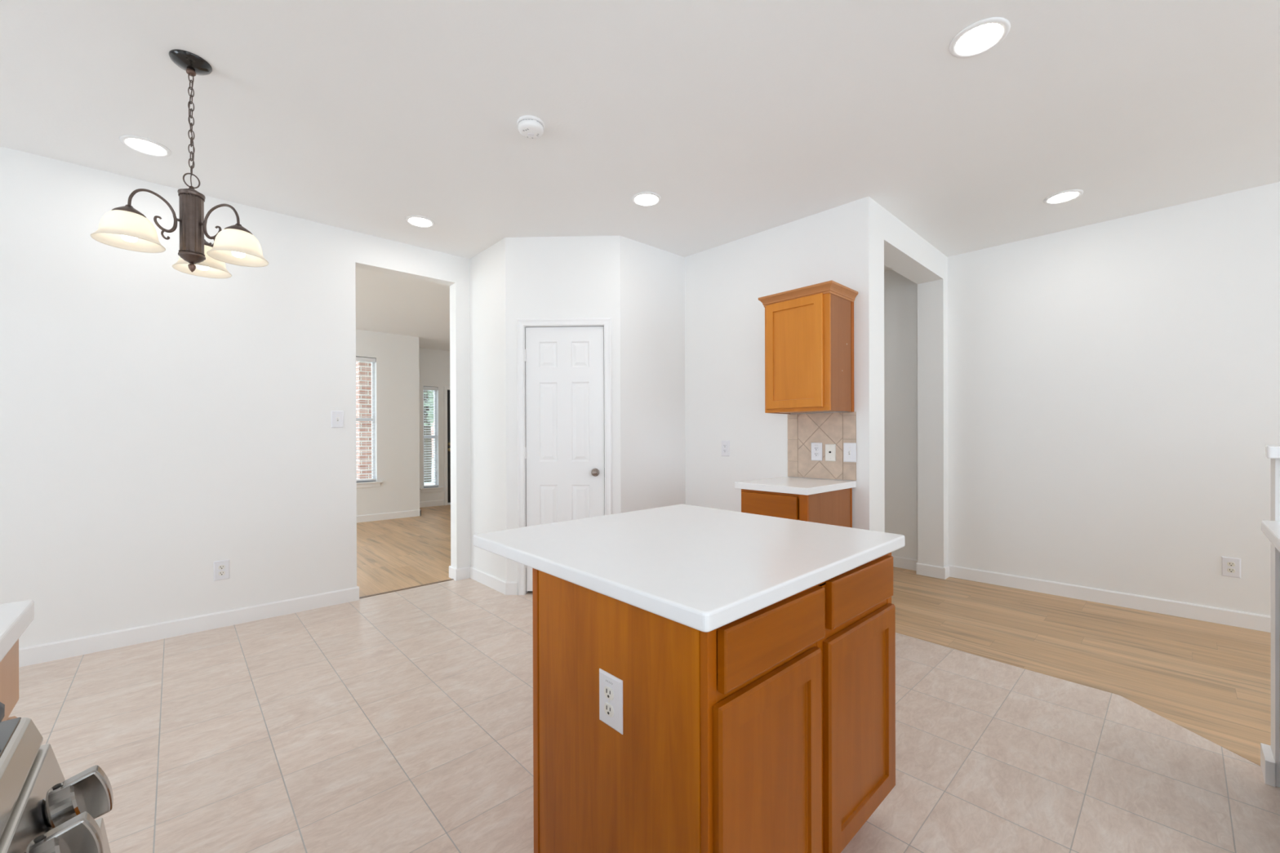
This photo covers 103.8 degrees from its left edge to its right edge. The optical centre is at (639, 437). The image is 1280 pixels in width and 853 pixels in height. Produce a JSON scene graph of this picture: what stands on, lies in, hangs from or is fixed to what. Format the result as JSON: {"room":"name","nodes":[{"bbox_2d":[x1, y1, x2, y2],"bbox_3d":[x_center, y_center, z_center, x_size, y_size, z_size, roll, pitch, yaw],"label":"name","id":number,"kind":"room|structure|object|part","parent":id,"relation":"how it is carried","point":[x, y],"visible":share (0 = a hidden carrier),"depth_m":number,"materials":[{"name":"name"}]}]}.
{"room":"kitchen","nodes":[
{"label":"kitchen","id":0,"kind":"room"},
{"bbox_2d":[0,146,471,648],"bbox_3d":[-3.385,-0.152,2.667,5.066,2.740,0.130,0,0,-42],"label":"wall","id":1,"kind":"structure","parent":0,"point":[160,424],"depth_m":3.05,"materials":[{"name":"paint"}]},
{"bbox_2d":[18,586,359,667],"bbox_3d":[-3.676,1.171,2.353,4.203,0.098,0.143,0,0,-43],"label":"baseboard","id":2,"kind":"structure","parent":1,"relation":"attached to","point":[46,652],"depth_m":3.06,"materials":[{"name":"paint"}]},
{"bbox_2d":[213,559,229,581],"bbox_3d":[-2.677,0.851,3.210,0.079,0.124,0.009,0,0,-42],"label":"electrical outlet","id":3,"kind":"object","parent":1,"relation":"attached to","point":[221,568],"visible":1,"depth_m":3.21,"materials":[{"name":"white plastic"}]},
{"bbox_2d":[217,564,225,569],"bbox_3d":[-2.676,0.832,3.208,0.034,0.027,0.004,0,0,-42],"label":"receptacle","id":4,"kind":"object","parent":3,"relation":"attached to","point":[220,566],"depth_m":3.21,"materials":[{"name":"grey plastic"}]},
{"bbox_2d":[218,571,225,575],"bbox_3d":[-2.676,0.871,3.208,0.034,0.027,0.004,0,0,-42],"label":"receptacle","id":5,"kind":"object","parent":3,"relation":"attached to","point":[220,573],"depth_m":3.21,"materials":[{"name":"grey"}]},
{"bbox_2d":[331,410,343,427],"bbox_3d":[-2.194,-0.131,3.640,0.080,0.124,0.018,0,0,-42],"label":"light switch","id":6,"kind":"object","parent":1,"relation":"attached to","point":[337,416],"visible":1,"depth_m":3.64,"materials":[{"name":"white plastic"}]},
{"bbox_2d":[355,328,419,515],"bbox_3d":[-5.608,-0.151,5.710,5.950,2.740,0.140,0,0,-43],"label":"wall","id":7,"kind":"structure","parent":0,"point":[397,380],"depth_m":7.43,"materials":[{"name":"paint"}]},
{"bbox_2d":[355,362,382,488],"bbox_3d":[-4.189,-0.215,6.987,1.064,1.868,0.170,0,0,-43],"label":"window","id":8,"kind":"structure","parent":7,"relation":"in","point":[368,483],"depth_m":7.31,"materials":[{"name":"white plastic"}]},
{"bbox_3d":[-4.227,-0.254,7.027,0.858,0.044,0.058,0,0,-43],"label":"meeting rail","id":9,"kind":"part","parent":8,"relation":"part of","materials":[{"name":"white plastic"}]},
{"bbox_2d":[355,356,375,481],"bbox_3d":[-4.185,-0.258,6.983,0.912,1.763,0.060,0,0,-43],"label":"window blind","id":10,"kind":"object","parent":8,"relation":"attached to","point":[358,359],"visible":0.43,"depth_m":7.19,"materials":[{"name":"white plastic"}]},
{"bbox_3d":[-3.926,-0.239,7.186,0.003,1.707,0.002,0,0,-28],"label":"ladder cord","id":11,"kind":"part","parent":10,"relation":"part of","materials":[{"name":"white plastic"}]},
{"bbox_3d":[-4.182,0.613,6.985,0.904,0.022,0.050,0,0,-43],"label":"rail","id":12,"kind":"part","parent":10,"relation":"part of","materials":[{"name":"white plastic"}]},
{"bbox_3d":[-4.230,-0.254,7.030,0.928,1.790,0.050,0,0,-43],"label":"frame","id":13,"kind":"part","parent":8,"relation":"part of","materials":[{"name":"white plastic"}]},
{"bbox_3d":[-4.169,0.652,6.970,1.064,0.022,0.120,0,0,-43],"label":"sill","id":14,"kind":"part","parent":8,"relation":"part of","materials":[{"name":"paint"}]},
{"bbox_2d":[356,499,444,523],"bbox_3d":[-5.600,1.168,6.253,6.690,0.098,0.953,0,0,-43],"label":"baseboard","id":15,"kind":"structure","parent":7,"relation":"attached to","point":[371,517],"depth_m":7.47,"materials":[{"name":"paint"}]},
{"bbox_2d":[418,347,449,502],"bbox_3d":[-3.221,-0.168,9.209,2.590,2.740,0.140,0,0,-43],"label":"wall","id":16,"kind":"structure","parent":0,"point":[433,364],"depth_m":8.80,"materials":[{"name":"paint"}]},
{"bbox_2d":[419,386,443,493],"bbox_3d":[-3.663,0.034,8.757,0.391,1.838,0.170,0,0,-43],"label":"window","id":17,"kind":"structure","parent":16,"relation":"in","point":[432,489],"depth_m":8.85,"materials":[{"name":"white plastic"}]},
{"bbox_3d":[-3.704,-0.005,8.801,0.255,1.760,0.050,0,0,-43],"label":"frame","id":18,"kind":"part","parent":17,"relation":"part of","materials":[{"name":"white plastic"}]},
{"bbox_2d":[423,386,437,487],"bbox_3d":[-3.660,-0.009,8.753,0.241,1.733,0.060,0,0,-43],"label":"window blind","id":19,"kind":"object","parent":17,"relation":"attached to","point":[434,388],"visible":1,"depth_m":8.75,"materials":[{"name":"white plastic"}]},
{"bbox_3d":[-3.705,0.012,8.674,0.002,1.677,0.003,0,0,2],"label":"ladder cord","id":20,"kind":"part","parent":19,"relation":"part of","materials":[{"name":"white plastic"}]},
{"bbox_3d":[-3.657,0.847,8.755,0.233,0.022,0.050,0,0,-43],"label":"rail","id":21,"kind":"part","parent":19,"relation":"part of","materials":[{"name":"white plastic"}]},
{"bbox_3d":[-3.643,0.886,8.740,0.391,0.022,0.120,0,0,-43],"label":"sill","id":22,"kind":"part","parent":17,"relation":"part of","materials":[{"name":"paint"}]},
{"bbox_2d":[444,386,450,505],"bbox_3d":[-3.134,0.149,9.268,1.017,2.106,0.170,0,0,-43],"label":"door","id":23,"kind":"structure","parent":16,"relation":"in","point":[446,389],"depth_m":8.90,"materials":[{"name":"black paint"}]},
{"bbox_2d":[469,237,506,581],"bbox_3d":[-1.207,-0.163,4.116,0.100,2.740,0.635,0,0,-43],"label":"wall","id":24,"kind":"structure","parent":0,"point":[486,268],"depth_m":4.06,"materials":[{"name":"paint"}]},
{"bbox_2d":[448,565,517,595],"bbox_3d":[-1.296,1.159,4.081,0.857,0.098,0.137,0,0,42],"label":"baseboard","id":25,"kind":"structure","parent":24,"relation":"attached to","point":[504,587],"depth_m":4.10,"materials":[{"name":"paint"}]},
{"bbox_2d":[505,235,621,582],"bbox_3d":[-0.586,-0.164,3.884,0.880,2.740,0.100,0,0,2],"label":"wall","id":26,"kind":"structure","parent":0,"point":[575,277],"depth_m":3.83,"materials":[{"name":"paint"}]},
{"bbox_2d":[516,317,612,595],"bbox_3d":[-0.575,0.149,3.859,0.728,2.113,0.150,0,0,2],"label":"door","id":27,"kind":"structure","parent":26,"relation":"in","point":[564,366],"depth_m":3.84,"materials":[{"name":"white paint"}]},
{"bbox_3d":[-0.343,0.269,3.802,0.052,0.052,0.050,0,0,2],"label":"knob","id":28,"kind":"part","parent":27,"relation":"part of","materials":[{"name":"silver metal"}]},
{"bbox_2d":[0,0,1279,351],"bbox_3d":[-0.568,-1.580,1.999,8.900,0.100,14.700,0,0,-43],"label":"ceiling","id":29,"kind":"structure","parent":0,"point":[745,117],"depth_m":2.34,"materials":[{"name":"paint"}]},
{"bbox_2d":[119,134,171,156],"bbox_3d":[-2.585,-1.521,2.624,0.196,0.007,0.196,0,0,-43],"label":"recessed light","id":30,"kind":"object","parent":29,"relation":"in","point":[142,144],"visible":1,"depth_m":2.62,"materials":[{"name":"paint"}]},
{"bbox_2d":[90,48,268,278],"bbox_3d":[-1.856,-1.098,2.047,0.511,0.855,0.497,0,0,-43],"label":"chandelier","id":31,"kind":"object","parent":29,"relation":"hanging from","point":[124,227],"visible":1,"depth_m":2.01,"materials":[{"name":"white glass"}]},
{"bbox_3d":[-1.912,-0.780,1.877,0.198,0.109,0.198,0,0,-43],"label":"lamp shade","id":32,"kind":"part","parent":31,"relation":"part of","materials":[{"name":"white glass"}]},
{"bbox_3d":[-1.912,-0.785,1.877,0.044,0.100,0.044,0,0,-43],"label":"bulb","id":33,"kind":"part","parent":31,"relation":"part of","materials":[{"name":"white glass"}]},
{"bbox_3d":[-1.880,-0.907,1.934,0.010,0.087,0.141,0,0,29],"label":"arm","id":34,"kind":"part","parent":31,"relation":"part of","materials":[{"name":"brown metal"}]},
{"bbox_3d":[-1.823,-1.248,2.038,0.017,0.455,0.017,0,0,-43],"label":"cord","id":35,"kind":"part","parent":31,"relation":"part of","materials":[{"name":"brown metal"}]},
{"bbox_3d":[-1.823,-1.273,2.038,0.018,0.417,0.018,0,0,-19],"label":"chain","id":36,"kind":"part","parent":31,"relation":"part of","materials":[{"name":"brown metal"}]},
{"bbox_3d":[-1.917,-0.781,2.197,0.198,0.109,0.198,0,0,-43],"label":"lamp shade","id":37,"kind":"part","parent":31,"relation":"part of","materials":[{"name":"white glass"}]},
{"bbox_3d":[-1.917,-0.786,2.197,0.044,0.100,0.044,0,0,-43],"label":"bulb","id":38,"kind":"part","parent":31,"relation":"part of","materials":[{"name":"white glass"}]},
{"bbox_3d":[-1.703,-0.908,2.042,0.141,0.087,0.010,0,0,-2],"label":"arm","id":39,"kind":"part","parent":31,"relation":"part of","materials":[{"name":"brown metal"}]},
{"bbox_3d":[-1.637,-0.781,2.045,0.198,0.109,0.198,0,0,-43],"label":"lamp shade","id":40,"kind":"part","parent":31,"relation":"part of","materials":[{"name":"white glass"}]},
{"bbox_3d":[-1.637,-0.786,2.045,0.044,0.100,0.044,0,0,-43],"label":"bulb","id":41,"kind":"part","parent":31,"relation":"part of","materials":[{"name":"white glass"}]},
{"bbox_2d":[404,215,435,227],"bbox_3d":[-1.558,-1.527,3.554,0.196,0.007,0.196,0,0,-43],"label":"recessed light","id":42,"kind":"object","parent":29,"relation":"in","point":[415,220],"visible":1,"depth_m":3.55,"materials":[{"name":"paint"}]},
{"bbox_2d":[516,115,544,138],"bbox_3d":[-0.532,-1.506,2.447,0.132,0.050,0.132,0,0,-43],"label":"smoke detector","id":43,"kind":"object","parent":29,"relation":"attached to","point":[531,126],"visible":1,"depth_m":2.41,"materials":[{"name":"plastic"}]},
{"bbox_2d":[631,191,662,206],"bbox_3d":[0.042,-1.532,3.230,0.196,0.007,0.196,0,0,-43],"label":"recessed light","id":44,"kind":"object","parent":29,"relation":"in","point":[642,198],"visible":1,"depth_m":3.22,"materials":[{"name":"paint"}]},
{"bbox_2d":[949,17,1010,57],"bbox_3d":[1.304,-1.533,1.930,0.196,0.007,0.196,0,0,-43],"label":"recessed light","id":45,"kind":"object","parent":29,"relation":"in","point":[980,37],"visible":1,"depth_m":1.92,"materials":[{"name":"paint"}]},
{"bbox_2d":[1043,189,1083,204],"bbox_3d":[2.715,-1.540,3.217,0.196,0.007,0.196,0,0,-43],"label":"recessed light","id":46,"kind":"object","parent":29,"relation":"in","point":[1061,197],"visible":1,"depth_m":3.21,"materials":[{"name":"paint"}]},
{"bbox_2d":[8,504,1279,852],"bbox_3d":[-0.524,1.240,1.968,8.700,0.060,14.400,0,0,-43],"label":"floor","id":47,"kind":"structure","parent":0,"point":[402,721],"depth_m":2.11,"materials":[{"name":"beige tile"}]},
{"bbox_2d":[0,639,18,721],"bbox_3d":[-1.155,0.777,0.503,0.600,0.876,0.580,0,0,-43],"label":"base cabinet","id":48,"kind":"object","parent":47,"relation":"on","point":[9,664],"visible":0.32,"depth_m":0.86,"materials":[{"name":"brown wood"}]},
{"bbox_3d":[-0.950,0.799,0.707,0.020,0.590,0.540,0,0,-43],"label":"door","id":49,"kind":"part","parent":48,"relation":"part of","materials":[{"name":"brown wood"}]},
{"bbox_2d":[0,600,34,662],"bbox_3d":[-1.157,0.320,0.502,0.634,0.038,0.610,0,0,-43],"label":"countertop","id":50,"kind":"structure","parent":48,"relation":"on","point":[15,617],"depth_m":0.84,"materials":[{"name":"white stone"}]},
{"bbox_2d":[0,702,113,852],"bbox_3d":[-0.617,0.727,0.037,0.765,0.936,0.766,0,0,-43],"label":"gas range","id":51,"kind":"object","parent":47,"relation":"on","point":[42,811],"visible":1,"depth_m":0.47,"materials":[{"name":"metal"}]},
{"bbox_2d":[0,717,43,838],"bbox_3d":[-0.641,0.310,0.019,0.708,0.036,0.760,0,0,-43],"label":"cooktop","id":52,"kind":"object","parent":51,"relation":"in","point":[21,750],"depth_m":0.47,"materials":[{"name":"metal"}]},
{"bbox_3d":[-0.392,0.378,0.250,0.086,0.100,0.756,0,0,-43],"label":"control panel","id":53,"kind":"part","parent":51,"relation":"part of","materials":[{"name":"metal"}]},
{"bbox_3d":[-0.499,0.359,0.426,0.027,0.047,0.045,0,0,-43],"label":"knob","id":54,"kind":"part","parent":51,"relation":"part of","materials":[{"name":"metal"}]},
{"bbox_3d":[-0.558,0.359,0.489,0.027,0.047,0.045,0,0,-43],"label":"knob","id":55,"kind":"part","parent":51,"relation":"part of","materials":[{"name":"metal"}]},
{"bbox_3d":[-0.362,0.440,0.277,0.053,0.053,0.700,0,0,-43],"label":"handle","id":56,"kind":"part","parent":51,"relation":"part of","materials":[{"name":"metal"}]},
{"bbox_2d":[359,578,453,598],"bbox_3d":[-1.853,1.223,4.014,0.755,0.034,0.026,0,0,-43],"label":"threshold","id":57,"kind":"object","parent":47,"relation":"on","point":[451,579],"visible":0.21,"depth_m":3.99,"materials":[{"name":"brown wood"}]},
{"bbox_2d":[532,552,895,852],"bbox_3d":[0.250,0.782,1.488,0.905,0.852,0.653,0,0,-43],"label":"kitchen island","id":58,"kind":"object","parent":47,"relation":"on","point":[771,729],"visible":0.74,"depth_m":1.17,"materials":[{"name":"brown wood"}]},
{"bbox_3d":[-0.292,0.784,1.412,0.008,0.852,0.026,0,0,-43],"label":"corner trim","id":59,"kind":"part","parent":58,"relation":"part of","materials":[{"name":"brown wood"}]},
{"bbox_2d":[599,668,622,734],"bbox_3d":[-0.070,0.613,1.165,0.009,0.122,0.084,0,0,-43],"label":"electrical outlet","id":60,"kind":"object","parent":58,"relation":"attached to","point":[611,687],"visible":1,"depth_m":1.16,"materials":[{"name":"white plastic"}]},
{"bbox_2d":[604,702,613,717],"bbox_3d":[-0.072,0.633,1.163,0.004,0.027,0.034,0,0,-43],"label":"receptacle","id":61,"kind":"object","parent":60,"relation":"attached to","point":[608,707],"depth_m":1.16,"materials":[{"name":"grey plastic"}]},
{"bbox_2d":[604,685,613,700],"bbox_3d":[-0.072,0.594,1.163,0.004,0.027,0.034,0,0,-43],"label":"receptacle","id":62,"kind":"object","parent":60,"relation":"attached to","point":[608,690],"depth_m":1.16,"materials":[{"name":"grey plastic"}]},
{"bbox_3d":[-0.081,0.784,1.188,0.005,0.852,0.584,0,0,-43],"label":"panel","id":63,"kind":"part","parent":58,"relation":"part of","materials":[{"name":"brown wood"}]},
{"bbox_2d":[472,504,905,632],"bbox_3d":[0.161,0.337,1.648,1.065,0.038,1.027,0,0,-43],"label":"island countertop","id":64,"kind":"structure","parent":58,"relation":"on","point":[703,569],"depth_m":1.37,"materials":[{"name":"white stone"}]},
{"bbox_3d":[0.294,0.796,1.096,0.397,0.557,0.020,0,0,-43],"label":"door","id":65,"kind":"part","parent":58,"relation":"part of","materials":[{"name":"brown wood"}]},
{"bbox_3d":[0.304,0.433,1.106,0.399,0.124,0.020,0,0,-43],"label":"drawer","id":66,"kind":"part","parent":58,"relation":"part of","materials":[{"name":"brown wood"}]},
{"bbox_3d":[0.453,0.722,1.272,0.898,0.732,0.020,0,0,-43],"label":"frame","id":67,"kind":"part","parent":58,"relation":"part of","materials":[{"name":"brown wood"}]},
{"bbox_3d":[0.623,0.425,1.402,0.394,0.121,0.020,0,0,-43],"label":"drawer","id":68,"kind":"part","parent":58,"relation":"part of","materials":[{"name":"brown wood"}]},
{"bbox_3d":[0.625,0.793,1.403,0.422,0.558,0.020,0,0,-43],"label":"door","id":69,"kind":"part","parent":58,"relation":"part of","materials":[{"name":"brown wood"}]},
{"bbox_2d":[741,488,852,527],"bbox_3d":[1.008,0.765,3.233,0.590,0.874,0.462,0,0,-43],"label":"base cabinet","id":70,"kind":"object","parent":47,"relation":"on","point":[834,508],"visible":0.2,"depth_m":3.04,"materials":[{"name":"brown wood"}]},
{"bbox_3d":[0.781,0.418,3.056,0.020,0.146,0.388,0,0,-43],"label":"drawer","id":71,"kind":"part","parent":70,"relation":"part of","materials":[{"name":"brown wood"}]},
{"bbox_3d":[0.812,0.716,3.054,0.019,0.774,0.458,0,0,-43],"label":"frame","id":72,"kind":"part","parent":70,"relation":"part of","materials":[{"name":"brown wood"}]},
{"bbox_2d":[734,476,855,495],"bbox_3d":[1.002,0.307,3.238,0.631,0.040,0.517,0,0,-43],"label":"countertop","id":73,"kind":"structure","parent":70,"relation":"on","point":[797,486],"depth_m":3.10,"materials":[{"name":"white stone"}]},
{"bbox_3d":[1.170,0.765,3.076,0.536,0.874,0.004,0,0,-43],"label":"panel","id":74,"kind":"part","parent":70,"relation":"part of","materials":[{"name":"brown wood"}]},
{"bbox_3d":[1.372,0.763,3.263,0.015,0.874,0.012,0,0,-43],"label":"scribe trim","id":75,"kind":"part","parent":70,"relation":"part of","materials":[{"name":"brown wood"}]},
{"bbox_2d":[1279,552,1279,584],"bbox_3d":[2.107,0.766,1.236,0.715,0.874,0.600,0,0,-43],"label":"dishwasher","id":76,"kind":"object","parent":47,"relation":"on","point":[1279,553],"visible":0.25,"depth_m":1.69,"materials":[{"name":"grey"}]},
{"bbox_2d":[1261,520,1279,552],"bbox_3d":[2.845,0.307,0.464,0.739,0.038,2.810,0,0,-43],"label":"countertop","id":77,"kind":"structure","parent":76,"relation":"on","point":[1271,529],"depth_m":1.58,"materials":[{"name":"white stone"}]},
{"bbox_2d":[619,235,685,512],"bbox_3d":[0.086,-0.167,4.091,0.710,2.740,0.100,0,0,-41],"label":"wall","id":78,"kind":"structure","parent":0,"point":[652,279],"depth_m":4.03,"materials":[{"name":"paint"}]},
{"bbox_2d":[684,196,869,529],"bbox_3d":[0.968,-0.169,3.789,0.120,2.740,1.529,0,0,-45],"label":"wall","id":79,"kind":"structure","parent":0,"point":[725,315],"depth_m":3.83,"materials":[{"name":"paint"}]},
{"bbox_2d":[721,440,729,456],"bbox_3d":[0.678,0.088,3.989,0.079,0.124,0.009,0,0,45],"label":"electrical outlet","id":80,"kind":"object","parent":79,"relation":"attached to","point":[725,444],"visible":1,"depth_m":3.98,"materials":[{"name":"white plastic"}]},
{"bbox_2d":[758,280,857,413],"bbox_3d":[1.105,-0.552,3.311,0.361,0.775,0.517,0,0,-43],"label":"upper cabinet","id":81,"kind":"object","parent":79,"relation":"attached to","point":[809,330],"visible":1,"depth_m":3.17,"materials":[{"name":"brown wood"}]},
{"bbox_3d":[0.982,-0.534,3.209,0.020,0.696,0.397,0,0,-43],"label":"door","id":82,"kind":"part","parent":81,"relation":"part of","materials":[{"name":"brown wood"}]},
{"bbox_3d":[1.002,-0.527,3.215,0.018,0.726,0.455,0,0,-43],"label":"frame","id":83,"kind":"part","parent":81,"relation":"part of","materials":[{"name":"brown wood"}]},
{"bbox_3d":[1.104,-0.908,3.310,0.361,0.063,0.517,0,0,-43],"label":"crown moulding","id":84,"kind":"part","parent":81,"relation":"part of","materials":[{"name":"brown wood"}]},
{"bbox_3d":[1.120,-0.177,3.324,0.300,0.012,0.447,0,0,-43],"label":"panel","id":85,"kind":"part","parent":81,"relation":"part of","materials":[{"name":"brown wood"}]},
{"bbox_3d":[1.264,-0.528,3.151,0.278,0.726,0.004,0,0,-43],"label":"panel","id":86,"kind":"part","parent":81,"relation":"part of","materials":[{"name":"brown wood"}]},
{"bbox_3d":[1.379,-0.529,3.256,0.034,0.726,0.007,0,0,-43],"label":"scribe trim","id":87,"kind":"part","parent":81,"relation":"part of","materials":[{"name":"brown wood"}]},
{"bbox_2d":[787,412,856,480],"bbox_3d":[1.234,0.059,3.432,0.010,0.448,0.484,0,0,-45],"label":"backsplash","id":88,"kind":"structure","parent":79,"relation":"attached to","point":[837,428],"depth_m":3.43,"materials":[{"name":"tile"}]},
{"bbox_2d":[811,442,822,460],"bbox_3d":[1.211,0.098,3.440,0.009,0.124,0.079,0,0,-45],"label":"electrical outlet","id":89,"kind":"object","parent":88,"relation":"attached to","point":[816,447],"visible":1,"depth_m":3.44,"materials":[{"name":"white plastic"}]},
{"bbox_2d":[825,444,835,461],"bbox_3d":[1.276,0.103,3.369,0.017,0.115,0.071,0,0,-45],"label":"cable plate","id":90,"kind":"object","parent":88,"relation":"attached to","point":[830,449],"visible":1,"depth_m":3.37,"materials":[{"name":"beige plastic"}]},
{"bbox_2d":[843,442,856,462],"bbox_3d":[1.368,0.099,3.277,0.082,0.126,0.018,0,0,45],"label":"light switch","id":91,"kind":"object","parent":88,"relation":"attached to","point":[849,449],"visible":1,"depth_m":3.28,"materials":[{"name":"white plastic"}]},
{"bbox_2d":[868,196,947,567],"bbox_3d":[1.985,-0.173,3.828,1.611,2.740,0.205,0,0,-43],"label":"wall","id":92,"kind":"structure","parent":0,"point":[892,244],"depth_m":4.24,"materials":[{"name":"paint"}]},
{"bbox_2d":[915,562,949,579],"bbox_3d":[2.531,1.145,4.336,0.129,0.098,0.225,0,0,-43],"label":"baseboard","id":93,"kind":"structure","parent":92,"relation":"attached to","point":[935,571],"depth_m":4.28,"materials":[{"name":"paint"}]},
{"bbox_2d":[884,182,1279,616],"bbox_3d":[3.883,-0.178,3.198,0.232,2.740,9.801,0,0,-44],"label":"wall","id":94,"kind":"structure","parent":0,"point":[1113,385],"depth_m":3.56,"materials":[{"name":"paint"}]},
{"bbox_2d":[893,555,918,570],"bbox_3d":[1.515,1.146,5.516,0.013,0.098,2.875,0,0,-43],"label":"baseboard","id":95,"kind":"structure","parent":94,"relation":"attached to","point":[898,562],"depth_m":4.55,"materials":[{"name":"paint"}]},
{"bbox_2d":[948,564,1271,632],"bbox_3d":[4.933,1.142,1.956,0.013,0.098,6.559,0,0,-44],"label":"baseboard","id":96,"kind":"structure","parent":94,"relation":"attached to","point":[1189,611],"depth_m":3.52,"materials":[{"name":"paint"}]},
{"bbox_2d":[1221,556,1240,577],"bbox_3d":[3.743,0.824,3.175,0.009,0.124,0.079,0,0,-44],"label":"electrical outlet","id":97,"kind":"object","parent":94,"relation":"attached to","point":[1230,566],"visible":1,"depth_m":3.17,"materials":[{"name":"white plastic"}]},
{"bbox_2d":[1226,568,1235,573],"bbox_3d":[3.742,0.843,3.174,0.004,0.027,0.034,0,0,-44],"label":"receptacle","id":98,"kind":"object","parent":97,"relation":"attached to","point":[1228,570],"depth_m":3.17,"materials":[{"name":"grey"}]},
{"bbox_2d":[1226,561,1235,566],"bbox_3d":[3.742,0.804,3.173,0.004,0.027,0.034,0,0,-44],"label":"receptacle","id":99,"kind":"object","parent":97,"relation":"attached to","point":[1228,563],"depth_m":3.17,"materials":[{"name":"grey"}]},
{"bbox_2d":[1270,458,1279,787],"bbox_3d":[3.874,0.634,-0.001,0.128,1.130,4.828,0,0,-43],"label":"wall","id":100,"kind":"structure","parent":0,"point":[1274,463],"depth_m":1.72,"materials":[{"name":"paint"}]},
{"bbox_2d":[1260,742,1275,786],"bbox_3d":[3.869,1.158,0.010,0.151,0.083,4.851,0,0,-43],"label":"baseboard","id":101,"kind":"structure","parent":100,"relation":"attached to","point":[1268,764],"depth_m":1.74,"materials":[{"name":"paint"}]},
{"bbox_2d":[1265,444,1279,458],"bbox_3d":[3.866,0.048,0.010,0.360,0.040,4.853,0,0,-43],"label":"countertop","id":102,"kind":"structure","parent":100,"relation":"on","point":[1272,451],"depth_m":1.66,"materials":[{"name":"white stone"}]},
{"label":"outside","id":103,"kind":"structure","parent":0,"visible":0},
{"bbox_2d":[424,457,434,485],"bbox_3d":[-17.976,1.429,30.399,65.000,0.150,50.980,0,0,-43],"label":"lawn","id":104,"kind":"structure","parent":103,"point":[430,482],"depth_m":15.13,"materials":[{"name":"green plant"}]},
{"bbox_2d":[355,360,371,479],"bbox_3d":[-4.521,-0.216,8.404,0.430,3.150,0.430,0,0,-43],"label":"brick pillar","id":105,"kind":"structure","parent":104,"relation":"on","point":[363,365],"depth_m":8.16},
{"bbox_2d":[423,390,433,481],"bbox_3d":[-6.534,-0.870,15.209,3.412,4.458,3.476,0,0,-43],"label":"tree","id":106,"kind":"object","parent":104,"relation":"on","point":[428,463],"visible":0.04,"depth_m":15.17,"materials":[{"name":"green plant"}]},
{"bbox_2d":[427,390,434,457],"bbox_3d":[-15.334,-1.065,34.886,10.800,4.800,6.800,0,0,-43],"label":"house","id":107,"kind":"structure","parent":104,"relation":"on","point":[428,390],"depth_m":32.55,"materials":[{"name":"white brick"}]},
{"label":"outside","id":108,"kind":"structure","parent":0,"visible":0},
{"bbox_2d":[431,465,434,476],"bbox_3d":[-8.615,1.343,20.314,65.000,0.015,6.500,0,0,-43],"label":"street","id":109,"kind":"structure","parent":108,"point":[432,465],"depth_m":19.86,"materials":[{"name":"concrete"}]}
]}

